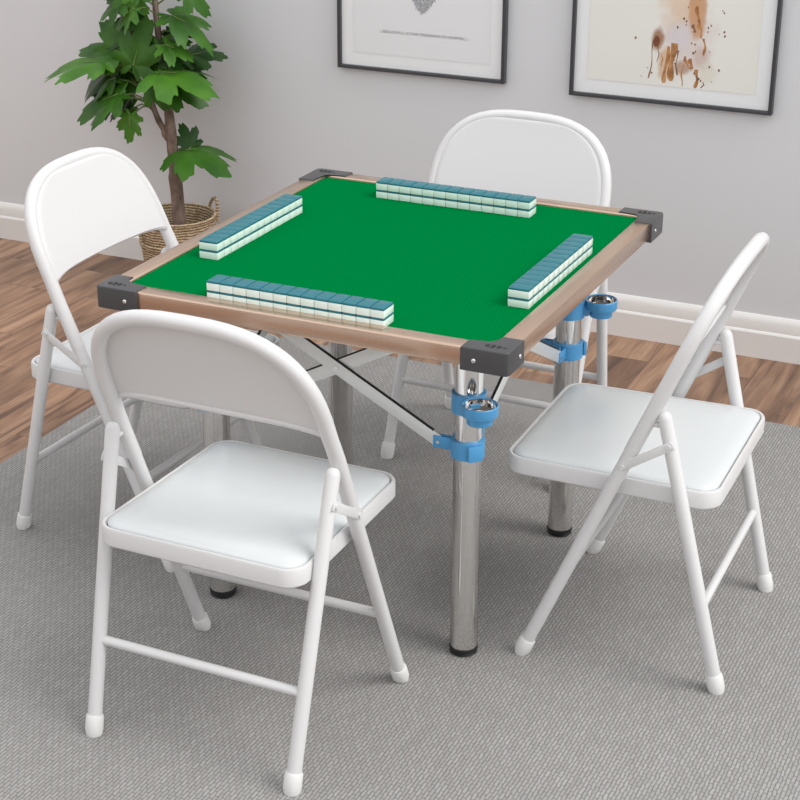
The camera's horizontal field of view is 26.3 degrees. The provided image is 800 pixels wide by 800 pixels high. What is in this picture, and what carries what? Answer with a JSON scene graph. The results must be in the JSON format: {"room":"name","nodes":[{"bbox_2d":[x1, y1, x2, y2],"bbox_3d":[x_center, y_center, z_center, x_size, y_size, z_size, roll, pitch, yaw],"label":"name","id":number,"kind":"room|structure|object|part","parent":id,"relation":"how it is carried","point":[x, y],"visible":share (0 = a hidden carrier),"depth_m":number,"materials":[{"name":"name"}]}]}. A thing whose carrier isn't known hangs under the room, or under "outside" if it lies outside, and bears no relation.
{"room":"games hall","nodes":[
{"label":"games hall","id":0,"kind":"room"},
{"bbox_2d":[139,196,218,261],"bbox_3d":[-0.733,-0.508,5.648,0.266,0.305,0.266,10,25,22],"label":"basket","id":1,"kind":"object","parent":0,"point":[186,220],"depth_m":5.57,"materials":[{"name":"beige wicker"}]},
{"bbox_2d":[0,0,799,319],"bbox_3d":[0.802,-1.454,4.820,7.400,2.708,0.100,10,25,22],"label":"wall","id":2,"kind":"structure","parent":0,"point":[286,110],"depth_m":5.40,"materials":[{"name":"white paint"}]},
{"bbox_2d":[0,202,799,364],"bbox_3d":[0.772,-0.248,5.273,7.400,0.132,0.020,10,25,22],"label":"baseboard","id":3,"kind":"structure","parent":2,"relation":"attached to","point":[767,337],"depth_m":5.24,"materials":[{"name":"white paint"}]},
{"bbox_2d":[337,0,508,83],"bbox_3d":[0.065,-1.365,5.150,0.563,0.777,0.022,10,25,22],"label":"framed picture","id":4,"kind":"object","parent":2,"relation":"attached to","point":[450,39],"visible":1,"depth_m":5.25,"materials":[{"name":"grey paper"}]},
{"bbox_2d":[353,0,490,64],"bbox_3d":[0.065,-1.365,5.150,0.459,0.673,0.001,10,25,22],"label":"artwork","id":5,"kind":"object","parent":4,"relation":"attached to","point":[411,32],"depth_m":5.25},
{"bbox_2d":[569,0,782,115],"bbox_3d":[0.787,-1.227,4.849,0.610,0.789,0.022,10,25,22],"label":"framed picture","id":6,"kind":"object","parent":2,"relation":"attached to","point":[722,55],"visible":1,"depth_m":4.94,"materials":[{"name":"grey paper"}]},
{"bbox_2d":[587,0,763,94],"bbox_3d":[0.787,-1.228,4.849,0.506,0.685,0.001,10,25,22],"label":"artwork","id":7,"kind":"object","parent":6,"relation":"attached to","point":[671,47],"depth_m":4.93},
{"bbox_2d":[0,238,799,462],"bbox_3d":[-0.590,1.016,2.579,7.400,0.100,6.760,10,25,22],"label":"floor","id":8,"kind":"structure","parent":0,"point":[771,388],"depth_m":5.11,"materials":[{"name":"brown wood"}]},
{"bbox_2d":[45,0,236,261],"bbox_3d":[-0.823,-0.974,5.463,0.674,1.307,0.341,10,25,22],"label":"potted plant","id":9,"kind":"object","parent":8,"relation":"on","point":[129,51],"visible":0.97,"depth_m":5.41,"materials":[{"name":"green plant"}]},
{"bbox_2d":[0,337,799,799],"bbox_3d":[0.301,0.558,3.528,3.255,0.008,2.915,10,25,22],"label":"rug","id":10,"kind":"object","parent":8,"relation":"on","point":[611,699],"visible":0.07,"depth_m":3.60,"materials":[{"name":"grey carpet"}]},
{"bbox_2d":[16,147,279,571],"bbox_3d":[-0.592,-0.130,4.013,0.510,0.873,0.497,11,25,24],"label":"folding chair","id":11,"kind":"object","parent":10,"relation":"on","point":[81,204],"visible":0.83,"depth_m":3.91,"materials":[{"name":"white metal"}]},
{"bbox_3d":[-0.837,0.042,3.949,0.174,0.588,0.028,14,27,29],"label":"leg","id":12,"kind":"part","parent":11,"relation":"part of","materials":[{"name":"white metal"}]},
{"bbox_3d":[-0.749,-0.113,3.812,0.121,0.084,0.003,11,25,24],"label":"hinge plate","id":13,"kind":"part","parent":11,"relation":"part of","materials":[{"name":"white metal"}]},
{"bbox_3d":[-0.684,-0.376,3.959,0.188,0.379,0.487,11,25,24],"label":"frame","id":14,"kind":"part","parent":11,"relation":"part of","materials":[{"name":"white metal"}]},
{"bbox_3d":[-0.709,-0.448,3.941,0.112,0.213,0.460,11,25,24],"label":"backrest","id":15,"kind":"part","parent":11,"relation":"part of","materials":[{"name":"white plastic"}]},
{"bbox_3d":[-0.618,0.131,3.859,0.243,0.499,0.028,11,25,24],"label":"leg","id":16,"kind":"part","parent":11,"relation":"part of","materials":[{"name":"white metal"}]},
{"bbox_3d":[-0.641,-0.113,4.315,0.174,0.588,0.028,9,24,19],"label":"leg","id":17,"kind":"part","parent":11,"relation":"part of","materials":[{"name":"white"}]},
{"bbox_2d":[36,326,274,372],"bbox_3d":[-0.566,-0.118,4.004,0.433,0.032,0.408,11,25,24],"label":"seat cushion","id":18,"kind":"object","parent":11,"relation":"on","point":[60,363],"depth_m":3.93,"materials":[{"name":"white leather"}]},
{"bbox_3d":[-0.415,-0.029,4.239,0.243,0.499,0.028,11,25,23],"label":"leg","id":19,"kind":"part","parent":11,"relation":"part of","materials":[{"name":"white metal"}]},
{"bbox_2d":[85,309,408,796],"bbox_3d":[-0.291,0.194,3.248,0.504,0.877,0.506,11,25,23],"label":"folding chair","id":20,"kind":"object","parent":10,"relation":"on","point":[269,519],"visible":1,"depth_m":3.13,"materials":[{"name":"white metal"}]},
{"bbox_3d":[-0.565,0.338,3.254,0.028,0.588,0.173,8,24,18],"label":"leg","id":21,"kind":"part","parent":20,"relation":"part of","materials":[{"name":"white metal"}]},
{"bbox_3d":[-0.536,0.117,3.274,0.003,0.084,0.120,11,25,23],"label":"hinge plate","id":22,"kind":"part","parent":20,"relation":"part of","materials":[{"name":"white metal"}]},
{"bbox_3d":[-0.467,0.293,3.481,0.030,0.499,0.241,11,25,23],"label":"leg","id":23,"kind":"part","parent":20,"relation":"part of","materials":[{"name":"white metal"}]},
{"bbox_3d":[-0.346,-0.054,3.013,0.467,0.217,0.113,11,25,23],"label":"backrest","id":24,"kind":"part","parent":20,"relation":"part of","materials":[{"name":"white metal"}]},
{"bbox_3d":[-0.335,0.003,3.065,0.493,0.383,0.188,11,25,23],"label":"frame","id":25,"kind":"part","parent":20,"relation":"part of","materials":[{"name":"white metal"}]},
{"bbox_2d":[107,442,389,568],"bbox_3d":[-0.279,0.193,3.276,0.413,0.032,0.430,11,25,23],"label":"seat cushion","id":26,"kind":"object","parent":20,"relation":"on","point":[231,505],"depth_m":3.21,"materials":[{"name":"white leather"}]},
{"bbox_3d":[-0.158,0.415,3.078,0.028,0.588,0.173,13,26,28],"label":"leg","id":27,"kind":"part","parent":20,"relation":"part of","materials":[{"name":"white metal"}]},
{"bbox_3d":[-0.094,0.200,3.083,0.003,0.084,0.120,11,25,23],"label":"hinge plate","id":28,"kind":"part","parent":20,"relation":"part of","materials":[{"name":"white metal"}]},
{"bbox_3d":[-0.045,0.372,3.298,0.030,0.499,0.241,11,25,23],"label":"leg","id":29,"kind":"part","parent":20,"relation":"part of","materials":[{"name":"white metal"}]},
{"bbox_2d":[97,168,662,656],"bbox_3d":[-0.005,0.022,3.803,0.891,0.763,0.983,10,25,22],"label":"folding table","id":30,"kind":"object","parent":10,"relation":"on","point":[447,273],"visible":0.7,"depth_m":3.52,"materials":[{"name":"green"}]},
{"bbox_3d":[-0.392,0.087,3.668,0.058,0.713,0.058,10,25,22],"label":"leg","id":31,"kind":"part","parent":30,"relation":"part of","materials":[{"name":"silver metal"}]},
{"bbox_3d":[-0.383,-0.379,3.821,0.040,0.037,0.886,10,25,22],"label":"edge rail","id":32,"kind":"part","parent":30,"relation":"part of","materials":[{"name":"beige metal"}]},
{"bbox_2d":[199,194,301,259],"bbox_3d":[-0.322,-0.382,3.748,0.044,0.040,0.384,10,25,22],"label":"tiles","id":33,"kind":"object","parent":30,"relation":"on","point":[208,243],"depth_m":3.71,"materials":[{"name":"white"}]},
{"bbox_2d":[207,274,393,325],"bbox_3d":[-0.196,-0.192,3.300,0.384,0.040,0.044,10,25,22],"label":"tiles","id":34,"kind":"object","parent":30,"relation":"on","point":[382,309],"depth_m":3.28,"materials":[{"name":"white"}]},
{"bbox_3d":[-0.196,-0.145,3.274,0.794,0.037,0.040,10,25,22],"label":"edge rail","id":35,"kind":"part","parent":30,"relation":"part of","materials":[{"name":"brown wood"}]},
{"bbox_3d":[-0.144,-0.123,4.166,0.058,0.713,0.058,10,25,22],"label":"leg","id":36,"kind":"part","parent":30,"relation":"part of","materials":[{"name":"silver metal"}]},
{"bbox_2d":[376,177,535,217],"bbox_3d":[0.127,-0.470,3.959,0.384,0.040,0.044,10,25,22],"label":"tiles","id":37,"kind":"object","parent":30,"relation":"on","point":[526,202],"depth_m":3.94,"materials":[{"name":"white"}]},
{"bbox_3d":[0.135,0.183,3.446,0.058,0.713,0.058,10,25,22],"label":"leg","id":38,"kind":"part","parent":30,"relation":"part of","materials":[{"name":"silver metal"}]},
{"bbox_3d":[0.189,-0.473,4.050,0.794,0.037,0.040,10,25,22],"label":"edge rail","id":39,"kind":"part","parent":30,"relation":"part of","materials":[{"name":"beige metal"}]},
{"bbox_2d":[508,233,592,308],"bbox_3d":[0.309,-0.266,3.480,0.044,0.040,0.384,10,25,22],"label":"tiles","id":40,"kind":"object","parent":30,"relation":"on","point":[523,291],"depth_m":3.43,"materials":[{"name":"white"}]},
{"bbox_3d":[0.382,-0.027,3.945,0.058,0.713,0.058,10,25,22],"label":"leg","id":41,"kind":"part","parent":30,"relation":"part of","materials":[{"name":"silver metal"}]},
{"bbox_3d":[0.376,-0.240,3.503,0.040,0.037,0.886,10,25,22],"label":"edge rail","id":42,"kind":"part","parent":30,"relation":"part of","materials":[{"name":"brown wood"}]},
{"bbox_2d":[381,109,611,458],"bbox_3d":[0.257,-0.271,4.354,0.512,0.873,0.442,11,25,24],"label":"folding chair","id":43,"kind":"object","parent":10,"relation":"on","point":[540,155],"visible":0.57,"depth_m":4.33,"materials":[{"name":"white metal"}]},
{"bbox_3d":[0.010,-0.120,4.458,0.028,0.498,0.213,11,25,24],"label":"leg","id":44,"kind":"part","parent":43,"relation":"part of","materials":[{"name":"white metal"}]},
{"bbox_3d":[0.111,-0.236,4.614,0.028,0.587,0.154,14,27,30],"label":"leg","id":45,"kind":"part","parent":43,"relation":"part of","materials":[{"name":"white metal"}]},
{"bbox_3d":[0.307,-0.605,4.322,0.476,0.213,0.097,11,25,24],"label":"backrest","id":46,"kind":"part","parent":43,"relation":"part of","materials":[{"name":"white plastic"}]},
{"bbox_3d":[0.296,-0.530,4.331,0.502,0.378,0.166,11,25,24],"label":"frame","id":47,"kind":"part","parent":43,"relation":"part of","materials":[{"name":"white metal"}]},
{"bbox_3d":[0.438,-0.038,4.268,0.028,0.498,0.213,11,25,23],"label":"leg","id":48,"kind":"part","parent":43,"relation":"part of","materials":[{"name":"white metal"}]},
{"bbox_3d":[0.523,-0.157,4.431,0.028,0.587,0.154,8,24,17],"label":"leg","id":49,"kind":"part","parent":43,"relation":"part of","materials":[{"name":"white metal"}]},
{"bbox_2d":[508,232,772,694],"bbox_3d":[0.520,0.070,3.560,0.491,0.869,0.526,10,25,21],"label":"folding chair","id":50,"kind":"object","parent":10,"relation":"on","point":[665,446],"visible":1,"depth_m":3.47,"materials":[{"name":"white metal"}]},
{"bbox_3d":[0.353,0.309,3.451,0.230,0.499,0.030,10,25,21],"label":"leg","id":51,"kind":"part","parent":50,"relation":"part of","materials":[{"name":"white metal"}]},
{"bbox_2d":[514,384,759,490],"bbox_3d":[0.499,0.071,3.571,0.426,0.032,0.433,10,25,21],"label":"seat cushion","id":52,"kind":"object","parent":50,"relation":"on","point":[581,436],"depth_m":3.51,"materials":[{"name":"white leather"}]},
{"bbox_3d":[0.472,0.111,3.299,0.115,0.084,0.003,10,25,21],"label":"hinge plate","id":53,"kind":"part","parent":50,"relation":"part of","materials":[{"name":"white metal"}]},
{"bbox_3d":[0.548,0.134,3.864,0.230,0.499,0.030,10,25,21],"label":"leg","id":54,"kind":"part","parent":50,"relation":"part of","materials":[{"name":"white metal"}]},
{"bbox_3d":[0.571,0.300,3.355,0.166,0.587,0.028,7,24,16],"label":"leg","id":55,"kind":"part","parent":50,"relation":"part of","materials":[{"name":"white metal"}]},
{"bbox_3d":[0.615,-0.142,3.427,0.177,0.374,0.515,10,25,21],"label":"frame","id":56,"kind":"part","parent":50,"relation":"part of","materials":[{"name":"white metal"}]},
{"bbox_3d":[0.675,-0.071,3.730,0.115,0.084,0.003,10,25,21],"label":"hinge plate","id":57,"kind":"part","parent":50,"relation":"part of","materials":[{"name":"white metal"}]},
{"bbox_3d":[0.759,0.132,3.753,0.166,0.587,0.028,13,26,27],"label":"leg","id":58,"kind":"part","parent":50,"relation":"part of","materials":[{"name":"white metal"}]}
]}

